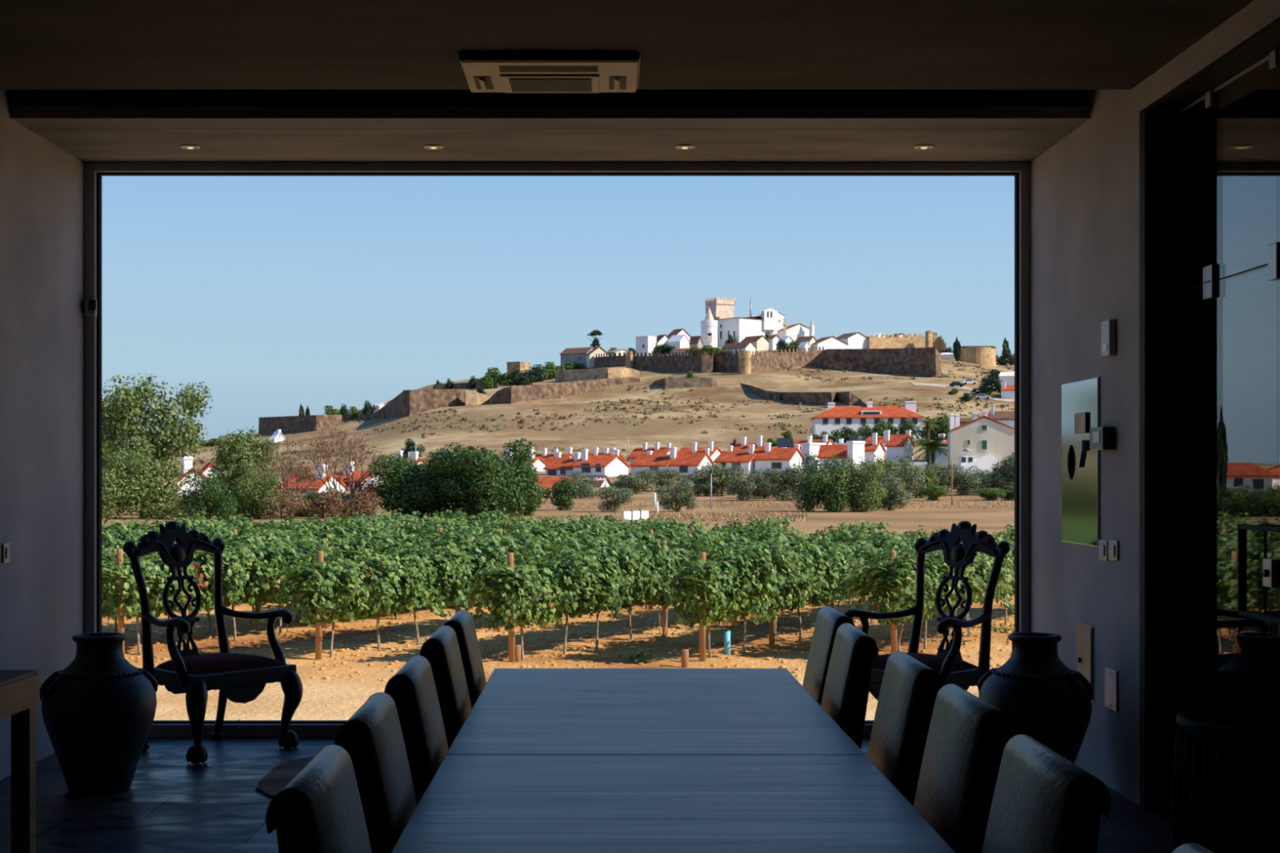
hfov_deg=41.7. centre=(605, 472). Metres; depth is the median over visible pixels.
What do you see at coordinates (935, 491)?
round bush
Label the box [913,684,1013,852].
dining chair
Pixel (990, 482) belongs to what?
tree
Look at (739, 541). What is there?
grapevine
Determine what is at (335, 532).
grapevine
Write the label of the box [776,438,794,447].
solar panel
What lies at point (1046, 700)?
clay jar
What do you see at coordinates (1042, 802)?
dining chair
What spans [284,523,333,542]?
grapevine
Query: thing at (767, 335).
bush
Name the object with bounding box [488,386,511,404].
stone rampart
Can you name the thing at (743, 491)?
tree
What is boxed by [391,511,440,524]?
grapevine
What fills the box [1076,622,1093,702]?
access panel
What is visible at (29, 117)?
ceiling beam
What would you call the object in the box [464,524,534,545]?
grapevine
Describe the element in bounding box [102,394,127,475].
tree
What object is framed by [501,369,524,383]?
bush
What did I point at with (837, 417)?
manor
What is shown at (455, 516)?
grapevine
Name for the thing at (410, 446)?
bush
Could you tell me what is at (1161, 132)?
door frame
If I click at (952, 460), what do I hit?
pole
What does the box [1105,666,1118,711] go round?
blank plate
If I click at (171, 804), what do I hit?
floor
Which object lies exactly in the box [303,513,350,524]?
grapevine
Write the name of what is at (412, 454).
house
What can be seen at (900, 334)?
house
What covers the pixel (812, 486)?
tree
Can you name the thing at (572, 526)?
grapevine
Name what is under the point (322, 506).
dry shrub
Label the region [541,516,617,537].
grapevine
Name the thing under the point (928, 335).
tower
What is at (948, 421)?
tree
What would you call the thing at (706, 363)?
wall
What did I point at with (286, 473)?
bare tree
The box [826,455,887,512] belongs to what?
tree
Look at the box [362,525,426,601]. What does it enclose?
grapevine
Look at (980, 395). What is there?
car
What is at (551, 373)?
bush
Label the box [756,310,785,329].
church
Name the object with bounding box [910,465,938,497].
round bush
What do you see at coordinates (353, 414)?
tree
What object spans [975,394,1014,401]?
path
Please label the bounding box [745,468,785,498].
tree
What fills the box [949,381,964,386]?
car
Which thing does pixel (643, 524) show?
grapevine
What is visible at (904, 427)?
tree
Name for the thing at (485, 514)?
grapevine
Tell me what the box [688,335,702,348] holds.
house
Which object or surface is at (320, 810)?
dining chair
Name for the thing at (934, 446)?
palm tree
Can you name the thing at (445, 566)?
grapevine
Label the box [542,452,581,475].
house
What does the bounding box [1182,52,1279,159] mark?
ceiling
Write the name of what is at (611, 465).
house
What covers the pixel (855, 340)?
house
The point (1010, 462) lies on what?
tree
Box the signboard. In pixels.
[622,509,648,524]
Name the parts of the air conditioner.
panel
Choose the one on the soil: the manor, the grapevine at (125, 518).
the grapevine at (125, 518)
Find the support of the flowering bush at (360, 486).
on the field
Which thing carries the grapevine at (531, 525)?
on the soil
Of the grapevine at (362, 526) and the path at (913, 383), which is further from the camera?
the path at (913, 383)
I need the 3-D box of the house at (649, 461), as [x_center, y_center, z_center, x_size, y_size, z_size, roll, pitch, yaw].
[7.650,0.267,242.090,8.730,7.653,8.862,0,0,0]
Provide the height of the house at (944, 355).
6.162 m
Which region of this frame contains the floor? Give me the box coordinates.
[0,737,1173,852]
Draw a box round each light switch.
[1,542,9,563]
[1098,539,1108,560]
[1108,539,1119,560]
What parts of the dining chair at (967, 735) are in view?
backrest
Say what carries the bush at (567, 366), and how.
on the hill
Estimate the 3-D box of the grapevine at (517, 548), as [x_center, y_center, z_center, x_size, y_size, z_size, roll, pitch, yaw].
[-1.578,1.766,27.226,1.611,1.777,1.846,0,0,28]
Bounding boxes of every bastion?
[258,414,342,435]
[402,389,466,417]
[555,367,639,381]
[959,346,995,366]
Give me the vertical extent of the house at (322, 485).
7.637 m
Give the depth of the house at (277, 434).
481.41 m
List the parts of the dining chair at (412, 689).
backrest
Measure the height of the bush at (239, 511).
2.266 m
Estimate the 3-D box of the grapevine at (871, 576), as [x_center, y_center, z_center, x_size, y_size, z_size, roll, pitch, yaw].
[3.957,1.832,23.817,1.524,1.644,1.820,0,0,30]
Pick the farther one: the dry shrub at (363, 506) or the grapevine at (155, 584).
the dry shrub at (363, 506)
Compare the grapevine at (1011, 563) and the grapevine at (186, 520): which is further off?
the grapevine at (186, 520)
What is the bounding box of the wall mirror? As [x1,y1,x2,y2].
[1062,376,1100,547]
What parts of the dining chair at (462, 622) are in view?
backrest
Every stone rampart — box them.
[342,412,384,421]
[375,391,402,419]
[432,382,497,389]
[465,390,489,405]
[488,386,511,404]
[511,377,639,403]
[652,377,665,388]
[665,377,716,388]
[740,382,779,400]
[779,391,866,405]
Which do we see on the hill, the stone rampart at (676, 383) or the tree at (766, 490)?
the stone rampart at (676, 383)
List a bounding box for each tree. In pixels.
[102,373,213,513]
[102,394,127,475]
[200,438,223,446]
[208,426,282,515]
[233,465,283,519]
[251,436,320,518]
[284,424,394,516]
[298,403,304,415]
[305,405,310,415]
[323,404,341,414]
[337,403,350,415]
[346,406,364,420]
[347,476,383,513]
[360,400,376,413]
[365,448,468,517]
[427,438,544,518]
[444,378,453,389]
[465,375,476,389]
[480,373,494,388]
[568,470,597,498]
[586,329,603,347]
[594,484,635,511]
[609,468,658,493]
[640,467,685,491]
[654,477,698,511]
[674,468,720,496]
[696,462,750,496]
[724,470,766,501]
[730,437,736,446]
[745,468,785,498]
[762,464,806,501]
[786,463,822,497]
[794,451,857,512]
[812,431,836,443]
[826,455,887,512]
[830,426,862,443]
[855,453,906,508]
[857,422,873,438]
[871,417,897,436]
[872,472,913,510]
[888,453,926,496]
[890,417,919,443]
[909,435,947,468]
[914,411,949,444]
[917,418,940,467]
[922,460,963,488]
[932,421,949,438]
[946,465,985,495]
[970,375,1003,395]
[970,468,992,492]
[981,368,999,382]
[982,460,1014,489]
[995,351,1014,365]
[998,452,1014,482]
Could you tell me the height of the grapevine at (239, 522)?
1.594 m
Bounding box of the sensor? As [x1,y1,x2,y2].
[84,298,97,316]
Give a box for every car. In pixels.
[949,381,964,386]
[961,379,977,384]
[973,393,991,399]
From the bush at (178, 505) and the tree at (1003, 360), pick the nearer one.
the bush at (178, 505)
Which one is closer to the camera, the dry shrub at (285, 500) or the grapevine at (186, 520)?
the grapevine at (186, 520)
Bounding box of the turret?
[808,318,813,336]
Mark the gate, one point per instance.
(357, 512)
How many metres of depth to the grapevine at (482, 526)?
39.79 m
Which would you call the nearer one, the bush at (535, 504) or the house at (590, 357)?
the bush at (535, 504)
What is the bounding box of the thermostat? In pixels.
[1089,426,1115,450]
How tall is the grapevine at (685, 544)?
1.699 m
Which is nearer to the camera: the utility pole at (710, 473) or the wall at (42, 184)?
the wall at (42, 184)
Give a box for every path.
[910,382,978,391]
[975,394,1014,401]
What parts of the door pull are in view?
lock plate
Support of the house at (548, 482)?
on the hill
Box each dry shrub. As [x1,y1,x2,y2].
[257,481,305,519]
[295,486,354,518]
[342,488,380,517]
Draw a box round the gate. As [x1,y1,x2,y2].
[355,511,416,517]
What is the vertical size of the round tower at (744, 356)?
10.951 m
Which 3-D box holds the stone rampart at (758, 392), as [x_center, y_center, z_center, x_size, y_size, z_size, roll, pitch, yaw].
[39.737,-20.542,477.446,12.708,15.522,68.229,0,0,0]
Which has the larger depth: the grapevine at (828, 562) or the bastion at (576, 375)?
the bastion at (576, 375)
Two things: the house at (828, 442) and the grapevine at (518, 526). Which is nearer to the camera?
the grapevine at (518, 526)
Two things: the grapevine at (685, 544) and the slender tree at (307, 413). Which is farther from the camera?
the slender tree at (307, 413)
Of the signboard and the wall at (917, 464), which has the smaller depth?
the signboard
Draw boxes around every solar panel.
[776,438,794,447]
[848,435,866,442]
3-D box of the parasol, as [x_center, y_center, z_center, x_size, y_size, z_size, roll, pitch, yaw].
[45.783,-1.883,212.800,1.240,2.350,1.240,0,0,0]
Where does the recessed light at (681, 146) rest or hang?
in the ceiling at (87, 145)
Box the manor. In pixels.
[810,400,924,443]
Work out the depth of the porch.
212.48 m
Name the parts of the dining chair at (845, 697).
backrest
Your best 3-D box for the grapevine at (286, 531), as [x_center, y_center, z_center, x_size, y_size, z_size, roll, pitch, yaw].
[-4.899,1.850,30.373,1.702,1.605,1.706,0,0,40]
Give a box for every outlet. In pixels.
[473,76,493,91]
[498,66,598,72]
[608,76,626,91]
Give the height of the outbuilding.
10.366 m
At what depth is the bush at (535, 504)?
99.86 m
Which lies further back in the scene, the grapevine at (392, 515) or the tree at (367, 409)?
the tree at (367, 409)
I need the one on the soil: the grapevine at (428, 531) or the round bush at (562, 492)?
the grapevine at (428, 531)
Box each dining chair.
[265,744,372,852]
[334,692,417,852]
[384,655,448,804]
[419,625,471,749]
[444,609,486,707]
[802,606,855,705]
[820,622,878,749]
[866,650,943,806]
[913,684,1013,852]
[982,733,1111,852]
[1172,843,1213,852]
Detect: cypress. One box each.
[952,337,960,361]
[1002,337,1010,356]
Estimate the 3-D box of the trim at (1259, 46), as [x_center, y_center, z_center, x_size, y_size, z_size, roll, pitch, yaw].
[2.321,-1.507,2.025,0.158,0.014,10.050,0,0,0]
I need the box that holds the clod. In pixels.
[102,600,1014,719]
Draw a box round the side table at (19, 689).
[0,670,38,852]
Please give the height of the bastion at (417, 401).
14.341 m
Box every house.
[168,456,207,495]
[200,462,218,481]
[269,429,284,442]
[278,464,349,493]
[335,461,386,491]
[373,402,386,413]
[391,450,427,469]
[504,446,547,471]
[506,361,530,375]
[533,476,575,488]
[534,447,573,463]
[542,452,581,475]
[560,346,594,368]
[570,448,631,476]
[581,475,611,487]
[585,346,608,368]
[587,447,628,463]
[607,348,627,355]
[626,442,676,461]
[629,447,671,474]
[635,336,657,355]
[656,334,669,355]
[666,328,690,340]
[666,334,689,353]
[666,447,715,475]
[675,347,702,355]
[676,441,721,461]
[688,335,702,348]
[713,444,758,474]
[720,341,756,355]
[732,435,772,451]
[739,335,769,351]
[752,442,804,474]
[767,334,780,350]
[779,335,794,351]
[788,434,835,448]
[795,336,817,351]
[798,341,811,351]
[801,435,826,470]
[812,336,848,351]
[817,444,847,471]
[834,438,847,444]
[835,332,868,349]
[846,436,865,470]
[864,432,886,465]
[866,431,886,449]
[867,333,885,337]
[884,430,915,462]
[888,333,907,337]
[922,433,946,468]
[940,352,955,359]
[946,409,1014,476]
[987,404,1014,427]
[998,371,1014,385]
[1000,382,1014,399]
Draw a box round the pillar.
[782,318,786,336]
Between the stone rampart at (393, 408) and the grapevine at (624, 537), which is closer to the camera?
the grapevine at (624, 537)
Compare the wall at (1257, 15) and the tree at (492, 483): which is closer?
the wall at (1257, 15)
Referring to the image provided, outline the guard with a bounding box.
[724,630,730,655]
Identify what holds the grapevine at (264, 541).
on the soil
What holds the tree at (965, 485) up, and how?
on the field
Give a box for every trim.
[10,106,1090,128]
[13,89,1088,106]
[1139,17,1279,114]
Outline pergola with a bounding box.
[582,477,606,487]
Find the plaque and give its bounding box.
[1074,412,1087,433]
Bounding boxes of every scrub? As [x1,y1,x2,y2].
[137,360,1014,466]
[203,361,1008,462]
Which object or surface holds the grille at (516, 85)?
attached to the air conditioner
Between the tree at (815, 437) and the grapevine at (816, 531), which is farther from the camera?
the tree at (815, 437)
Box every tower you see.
[626,351,633,368]
[700,307,717,347]
[738,350,751,374]
[924,330,932,347]
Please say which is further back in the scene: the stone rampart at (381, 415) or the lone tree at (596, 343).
the lone tree at (596, 343)
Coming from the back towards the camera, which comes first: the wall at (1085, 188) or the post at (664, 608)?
the post at (664, 608)
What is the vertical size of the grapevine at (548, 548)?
1.646 m
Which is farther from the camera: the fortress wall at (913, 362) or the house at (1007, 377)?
the fortress wall at (913, 362)
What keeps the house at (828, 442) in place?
on the hill
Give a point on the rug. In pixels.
(280, 775)
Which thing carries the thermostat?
attached to the wall at (1085, 188)
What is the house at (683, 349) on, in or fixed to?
on the hill
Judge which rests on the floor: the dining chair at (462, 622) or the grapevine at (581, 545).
the dining chair at (462, 622)
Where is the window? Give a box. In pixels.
[84,162,1030,737]
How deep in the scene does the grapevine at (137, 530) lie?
29.81 m
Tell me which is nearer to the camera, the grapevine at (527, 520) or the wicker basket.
the wicker basket
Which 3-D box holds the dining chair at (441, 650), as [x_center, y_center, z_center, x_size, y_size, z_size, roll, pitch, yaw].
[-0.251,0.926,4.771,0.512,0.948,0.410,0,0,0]
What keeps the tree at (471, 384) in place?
on the hill
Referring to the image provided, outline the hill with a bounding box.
[106,346,1014,491]
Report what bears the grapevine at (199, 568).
on the soil
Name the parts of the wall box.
label plate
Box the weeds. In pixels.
[617,620,1014,662]
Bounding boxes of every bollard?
[653,493,656,506]
[655,502,658,512]
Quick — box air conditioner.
[457,53,640,93]
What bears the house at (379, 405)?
on the hill
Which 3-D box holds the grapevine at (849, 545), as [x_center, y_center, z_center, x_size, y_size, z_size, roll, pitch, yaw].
[3.937,1.830,27.916,1.843,1.648,1.354,0,0,-40]
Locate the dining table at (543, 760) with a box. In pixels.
[390,668,955,852]
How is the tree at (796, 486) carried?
on the field
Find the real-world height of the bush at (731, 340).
5.356 m
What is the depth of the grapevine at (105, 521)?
33.42 m
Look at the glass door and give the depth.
8.70 m
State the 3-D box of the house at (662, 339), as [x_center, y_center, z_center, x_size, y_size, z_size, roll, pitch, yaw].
[21.029,-45.755,625.803,9.105,10.739,8.418,0,0,0]
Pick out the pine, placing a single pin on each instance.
(948, 350)
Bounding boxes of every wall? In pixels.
[0,89,84,780]
[594,352,626,367]
[632,351,738,373]
[751,346,824,372]
[804,346,941,377]
[868,333,924,348]
[911,462,927,469]
[932,332,946,352]
[1030,84,1139,805]
[1139,0,1279,111]
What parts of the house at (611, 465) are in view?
pane, pane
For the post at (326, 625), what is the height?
1.700 m
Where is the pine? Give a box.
[940,346,952,352]
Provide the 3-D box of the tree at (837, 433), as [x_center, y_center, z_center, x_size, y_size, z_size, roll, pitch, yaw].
[44.421,-6.093,307.917,6.193,4.741,6.173,0,0,-27]
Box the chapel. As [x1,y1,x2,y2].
[776,323,814,342]
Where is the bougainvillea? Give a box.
[841,427,853,443]
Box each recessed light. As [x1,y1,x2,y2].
[179,144,200,149]
[422,144,444,149]
[674,144,695,149]
[913,144,934,149]
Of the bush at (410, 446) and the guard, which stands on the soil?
the guard
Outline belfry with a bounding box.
[760,307,777,330]
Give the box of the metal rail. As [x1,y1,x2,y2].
[1180,48,1279,299]
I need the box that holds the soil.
[102,591,1014,719]
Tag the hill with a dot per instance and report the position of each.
(729, 390)
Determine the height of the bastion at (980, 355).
13.605 m
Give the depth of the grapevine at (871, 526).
34.30 m
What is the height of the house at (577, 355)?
10.653 m
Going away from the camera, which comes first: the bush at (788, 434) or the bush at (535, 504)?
the bush at (535, 504)
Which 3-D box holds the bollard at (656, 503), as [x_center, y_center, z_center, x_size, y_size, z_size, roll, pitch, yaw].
[3.311,2.351,108.000,0.228,0.897,0.234,0,0,0]
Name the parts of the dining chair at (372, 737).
backrest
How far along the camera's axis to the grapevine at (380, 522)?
39.45 m
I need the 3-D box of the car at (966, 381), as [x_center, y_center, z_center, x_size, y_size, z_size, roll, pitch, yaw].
[101.616,-25.163,469.010,3.990,1.400,1.620,0,0,0]
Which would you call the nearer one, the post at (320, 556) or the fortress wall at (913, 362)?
the post at (320, 556)
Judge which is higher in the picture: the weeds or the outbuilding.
the outbuilding
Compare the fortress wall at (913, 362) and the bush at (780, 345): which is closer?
the fortress wall at (913, 362)
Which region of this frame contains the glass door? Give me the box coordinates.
[1182,159,1279,711]
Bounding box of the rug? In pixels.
[255,755,315,797]
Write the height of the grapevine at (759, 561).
1.734 m
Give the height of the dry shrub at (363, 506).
1.781 m
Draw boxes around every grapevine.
[102,519,148,529]
[102,519,165,537]
[102,522,146,620]
[102,542,158,632]
[102,548,203,654]
[102,552,115,603]
[106,524,164,542]
[123,517,152,529]
[136,517,202,532]
[139,542,244,644]
[148,511,216,527]
[174,515,251,535]
[186,520,234,612]
[192,528,293,640]
[203,521,266,534]
[204,527,291,623]
[205,534,245,631]
[208,514,253,528]
[213,526,266,607]
[214,512,273,528]
[222,522,293,542]
[231,536,333,635]
[237,520,296,531]
[241,513,302,528]
[253,545,398,657]
[254,531,331,622]
[272,515,343,537]
[280,533,369,628]
[281,514,323,525]
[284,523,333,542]
[285,530,351,544]
[302,518,368,540]
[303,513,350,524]
[307,517,359,530]
[319,527,412,621]
[323,545,451,651]
[326,514,400,537]
[330,508,383,523]
[330,512,395,528]
[334,524,409,540]
[360,508,410,522]
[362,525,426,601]
[364,533,442,620]
[365,537,471,644]
[368,511,421,528]
[377,522,422,534]
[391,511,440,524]
[391,515,453,532]
[391,520,474,610]
[400,532,514,613]
[406,520,470,538]
[408,510,459,526]
[423,518,483,533]
[431,506,484,525]
[431,525,495,607]
[434,520,488,537]
[451,515,510,533]
[455,507,515,524]
[455,552,580,660]
[458,526,547,631]
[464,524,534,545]
[474,514,521,527]
[474,519,529,533]
[483,511,545,528]
[484,532,572,627]
[487,520,542,533]
[488,517,557,550]
[503,542,639,653]
[518,513,564,526]
[528,520,592,542]
[529,528,604,622]
[541,511,602,535]
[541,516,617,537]
[546,538,671,648]
[551,531,634,617]
[579,523,655,612]
[582,511,627,527]
[590,514,644,526]
[593,519,641,536]
[598,534,688,639]
[613,520,662,533]
[622,515,691,533]
[626,525,682,609]
[635,539,693,635]
[640,517,706,605]
[642,511,709,533]
[655,529,746,628]
[665,525,727,545]
[665,550,771,657]
[682,536,824,653]
[692,522,738,537]
[704,533,762,625]
[711,515,769,537]
[711,530,795,618]
[728,515,804,534]
[729,523,812,550]
[735,542,817,637]
[753,524,819,545]
[782,533,859,640]
[789,533,883,606]
[790,528,836,604]
[811,521,869,543]
[813,533,879,607]
[818,519,896,599]
[825,543,944,651]
[829,523,915,624]
[878,530,915,559]
[880,546,987,648]
[887,536,1014,640]
[903,527,942,551]
[906,524,961,543]
[950,531,1014,637]
[976,528,1014,598]
[991,524,1014,541]
[994,524,1014,545]
[996,546,1014,625]
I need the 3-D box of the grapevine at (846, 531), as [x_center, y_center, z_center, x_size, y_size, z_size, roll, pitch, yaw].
[4.722,1.820,33.388,1.307,1.668,1.813,0,0,29]
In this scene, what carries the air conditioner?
attached to the ceiling at (45, 44)
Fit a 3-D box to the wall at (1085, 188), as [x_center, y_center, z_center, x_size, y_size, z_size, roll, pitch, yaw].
[2.320,-0.375,8.035,0.160,3.550,1.970,0,0,0]
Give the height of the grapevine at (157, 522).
1.724 m
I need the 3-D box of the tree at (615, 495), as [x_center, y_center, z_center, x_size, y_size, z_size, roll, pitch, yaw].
[0.544,1.736,109.986,2.679,1.834,2.845,0,0,15]
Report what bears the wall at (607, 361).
on the hill
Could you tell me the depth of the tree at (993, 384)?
440.26 m
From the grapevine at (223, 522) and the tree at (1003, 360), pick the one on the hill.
the tree at (1003, 360)
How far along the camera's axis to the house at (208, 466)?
176.71 m
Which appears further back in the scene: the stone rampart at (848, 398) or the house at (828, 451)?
the stone rampart at (848, 398)
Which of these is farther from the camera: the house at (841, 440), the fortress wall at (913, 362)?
the fortress wall at (913, 362)
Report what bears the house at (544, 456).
on the hill
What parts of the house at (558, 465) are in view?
pane, pane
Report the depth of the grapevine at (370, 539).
28.73 m
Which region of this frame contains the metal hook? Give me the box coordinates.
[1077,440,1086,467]
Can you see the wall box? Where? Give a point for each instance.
(1108, 326)
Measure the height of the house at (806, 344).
7.641 m
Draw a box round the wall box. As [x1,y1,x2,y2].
[1101,319,1115,357]
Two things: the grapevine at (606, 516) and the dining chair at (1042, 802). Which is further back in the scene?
the grapevine at (606, 516)
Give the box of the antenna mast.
[750,293,751,316]
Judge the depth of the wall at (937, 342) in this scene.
638.39 m
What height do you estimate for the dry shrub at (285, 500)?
2.197 m
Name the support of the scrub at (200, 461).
on the hill
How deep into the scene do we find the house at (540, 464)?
252.70 m
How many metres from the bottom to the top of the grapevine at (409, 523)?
1.558 m
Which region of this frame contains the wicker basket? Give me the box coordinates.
[1170,707,1279,852]
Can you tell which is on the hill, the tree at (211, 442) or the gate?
the tree at (211, 442)
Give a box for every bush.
[102,440,190,519]
[102,453,139,519]
[155,497,187,518]
[176,466,237,519]
[205,483,254,517]
[283,490,337,516]
[328,492,379,516]
[400,438,425,457]
[475,386,486,394]
[484,367,504,385]
[496,373,514,386]
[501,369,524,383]
[511,372,537,385]
[516,486,547,515]
[522,364,547,382]
[532,368,553,382]
[541,476,582,511]
[542,361,565,379]
[559,361,583,369]
[627,347,635,354]
[653,343,674,353]
[684,346,702,355]
[685,370,697,377]
[696,344,719,355]
[711,346,729,355]
[724,333,736,344]
[764,331,769,338]
[766,438,777,446]
[775,338,789,351]
[780,430,792,438]
[786,341,799,351]
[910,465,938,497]
[915,484,951,500]
[947,387,959,395]
[959,392,975,400]
[968,487,1008,500]
[1000,485,1014,500]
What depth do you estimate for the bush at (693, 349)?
600.59 m
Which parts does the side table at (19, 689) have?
leg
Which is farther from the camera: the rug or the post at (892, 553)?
the post at (892, 553)
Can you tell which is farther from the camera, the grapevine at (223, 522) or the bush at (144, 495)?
the bush at (144, 495)
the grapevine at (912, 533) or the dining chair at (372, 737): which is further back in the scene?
the grapevine at (912, 533)
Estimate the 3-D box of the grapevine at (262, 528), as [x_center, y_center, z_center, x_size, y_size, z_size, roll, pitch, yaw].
[-7.185,1.855,32.202,1.549,1.593,1.871,0,0,22]
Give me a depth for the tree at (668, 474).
181.08 m
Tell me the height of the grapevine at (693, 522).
1.727 m
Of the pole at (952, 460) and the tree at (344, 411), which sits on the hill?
the tree at (344, 411)
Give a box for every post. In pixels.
[116,549,124,656]
[232,528,236,607]
[254,536,261,621]
[315,551,324,659]
[322,537,328,628]
[496,539,502,632]
[506,552,515,662]
[648,529,653,608]
[661,540,667,635]
[698,551,706,661]
[768,545,775,645]
[888,550,897,653]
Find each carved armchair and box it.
[123,520,302,764]
[843,520,1009,700]
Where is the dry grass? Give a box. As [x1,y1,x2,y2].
[532,498,1014,521]
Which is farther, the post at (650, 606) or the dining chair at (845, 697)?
the post at (650, 606)
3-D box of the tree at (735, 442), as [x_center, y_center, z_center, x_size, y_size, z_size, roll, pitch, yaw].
[24.837,-5.105,324.021,1.592,2.984,1.665,0,0,5]
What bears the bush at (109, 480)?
on the field
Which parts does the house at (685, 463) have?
pane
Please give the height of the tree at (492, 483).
4.881 m
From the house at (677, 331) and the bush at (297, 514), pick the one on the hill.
the house at (677, 331)
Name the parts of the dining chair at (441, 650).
backrest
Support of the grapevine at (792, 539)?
on the soil
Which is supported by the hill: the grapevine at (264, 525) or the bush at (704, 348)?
the bush at (704, 348)
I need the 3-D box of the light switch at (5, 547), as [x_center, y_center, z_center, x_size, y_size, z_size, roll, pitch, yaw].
[-2.741,0.370,7.690,0.017,0.090,0.080,0,0,0]
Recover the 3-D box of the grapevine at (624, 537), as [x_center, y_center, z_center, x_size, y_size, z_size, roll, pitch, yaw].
[0.288,1.801,30.968,1.510,1.702,1.868,0,0,24]
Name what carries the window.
in the wall at (1085, 188)
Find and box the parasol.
[962,448,971,464]
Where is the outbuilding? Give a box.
[960,417,979,425]
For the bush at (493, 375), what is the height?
6.900 m
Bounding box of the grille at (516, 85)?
[509,78,591,93]
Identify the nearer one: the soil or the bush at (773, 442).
the soil
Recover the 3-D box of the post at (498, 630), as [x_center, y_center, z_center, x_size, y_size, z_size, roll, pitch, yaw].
[-1.743,1.950,27.368,0.092,1.700,0.092,1,-1,0]
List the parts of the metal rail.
panel, rail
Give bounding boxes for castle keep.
[705,297,735,320]
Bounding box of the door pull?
[1237,524,1279,624]
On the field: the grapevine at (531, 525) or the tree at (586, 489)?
the tree at (586, 489)
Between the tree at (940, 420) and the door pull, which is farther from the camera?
the tree at (940, 420)
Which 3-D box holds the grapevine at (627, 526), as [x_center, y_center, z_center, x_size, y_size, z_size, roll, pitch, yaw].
[0.178,1.835,36.254,1.618,1.638,1.846,0,0,29]
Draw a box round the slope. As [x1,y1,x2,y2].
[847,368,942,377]
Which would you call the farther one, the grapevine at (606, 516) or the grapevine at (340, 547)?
the grapevine at (606, 516)
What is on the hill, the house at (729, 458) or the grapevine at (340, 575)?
the house at (729, 458)
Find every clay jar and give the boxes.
[39,632,157,794]
[977,632,1093,763]
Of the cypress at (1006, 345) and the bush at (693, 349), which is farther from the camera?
the cypress at (1006, 345)
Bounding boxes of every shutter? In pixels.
[982,425,986,430]
[982,440,986,448]
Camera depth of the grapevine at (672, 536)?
31.90 m
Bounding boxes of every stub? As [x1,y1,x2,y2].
[515,644,520,662]
[681,648,688,667]
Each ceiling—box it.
[0,0,1253,89]
[28,128,1075,162]
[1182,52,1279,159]
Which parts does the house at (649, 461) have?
pane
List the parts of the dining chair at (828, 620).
backrest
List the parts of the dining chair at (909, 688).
backrest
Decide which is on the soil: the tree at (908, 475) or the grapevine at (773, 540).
the grapevine at (773, 540)
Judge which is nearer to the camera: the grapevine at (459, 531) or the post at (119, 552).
the post at (119, 552)
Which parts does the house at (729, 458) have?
pane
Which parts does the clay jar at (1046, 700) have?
lug handle, lug handle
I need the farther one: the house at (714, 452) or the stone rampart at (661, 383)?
the stone rampart at (661, 383)
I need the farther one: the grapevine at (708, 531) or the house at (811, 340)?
the house at (811, 340)
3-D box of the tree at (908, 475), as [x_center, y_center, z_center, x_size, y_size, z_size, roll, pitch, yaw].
[26.465,0.446,150.052,4.102,4.403,3.904,0,0,1]
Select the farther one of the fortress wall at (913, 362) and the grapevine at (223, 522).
the fortress wall at (913, 362)
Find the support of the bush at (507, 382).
on the hill
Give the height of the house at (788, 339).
8.870 m
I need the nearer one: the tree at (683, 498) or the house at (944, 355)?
the tree at (683, 498)
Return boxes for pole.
[710,473,711,509]
[951,459,952,506]
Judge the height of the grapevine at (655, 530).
1.744 m
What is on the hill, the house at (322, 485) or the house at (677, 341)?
the house at (677, 341)
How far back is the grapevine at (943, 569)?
24.31 m
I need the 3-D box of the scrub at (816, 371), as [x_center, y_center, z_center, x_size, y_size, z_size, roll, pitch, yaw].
[-4.679,-23.619,485.280,320.227,45.303,311.585,0,0,0]
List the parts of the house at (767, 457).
pane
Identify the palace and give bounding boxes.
[715,316,781,346]
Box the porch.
[959,454,997,473]
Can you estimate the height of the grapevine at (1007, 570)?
1.716 m
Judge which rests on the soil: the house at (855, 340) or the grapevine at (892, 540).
the grapevine at (892, 540)
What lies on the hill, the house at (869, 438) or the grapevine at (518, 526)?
the house at (869, 438)
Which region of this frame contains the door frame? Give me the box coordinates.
[1139,111,1182,808]
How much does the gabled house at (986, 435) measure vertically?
10.175 m
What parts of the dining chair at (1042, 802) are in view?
backrest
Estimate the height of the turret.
15.975 m
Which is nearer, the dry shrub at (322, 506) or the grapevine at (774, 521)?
the grapevine at (774, 521)
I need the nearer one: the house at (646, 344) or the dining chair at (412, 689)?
the dining chair at (412, 689)
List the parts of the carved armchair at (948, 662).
arm, post, upholstered seat, seat rail, crest rail, arm, post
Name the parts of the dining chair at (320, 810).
backrest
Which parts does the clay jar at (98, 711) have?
lug handle, lug handle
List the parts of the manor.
pane, pane, pane, pane, pane, pane, pane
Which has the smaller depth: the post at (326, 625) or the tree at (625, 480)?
the post at (326, 625)
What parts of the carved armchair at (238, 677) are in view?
post, leg, arm, crest rail, leg, leg, upholstered seat, post, seat rail, arm, leg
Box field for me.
[102,485,1014,537]
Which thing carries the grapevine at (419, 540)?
on the soil
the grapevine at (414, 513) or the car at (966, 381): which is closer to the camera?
the grapevine at (414, 513)
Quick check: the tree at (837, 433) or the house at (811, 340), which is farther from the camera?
the house at (811, 340)

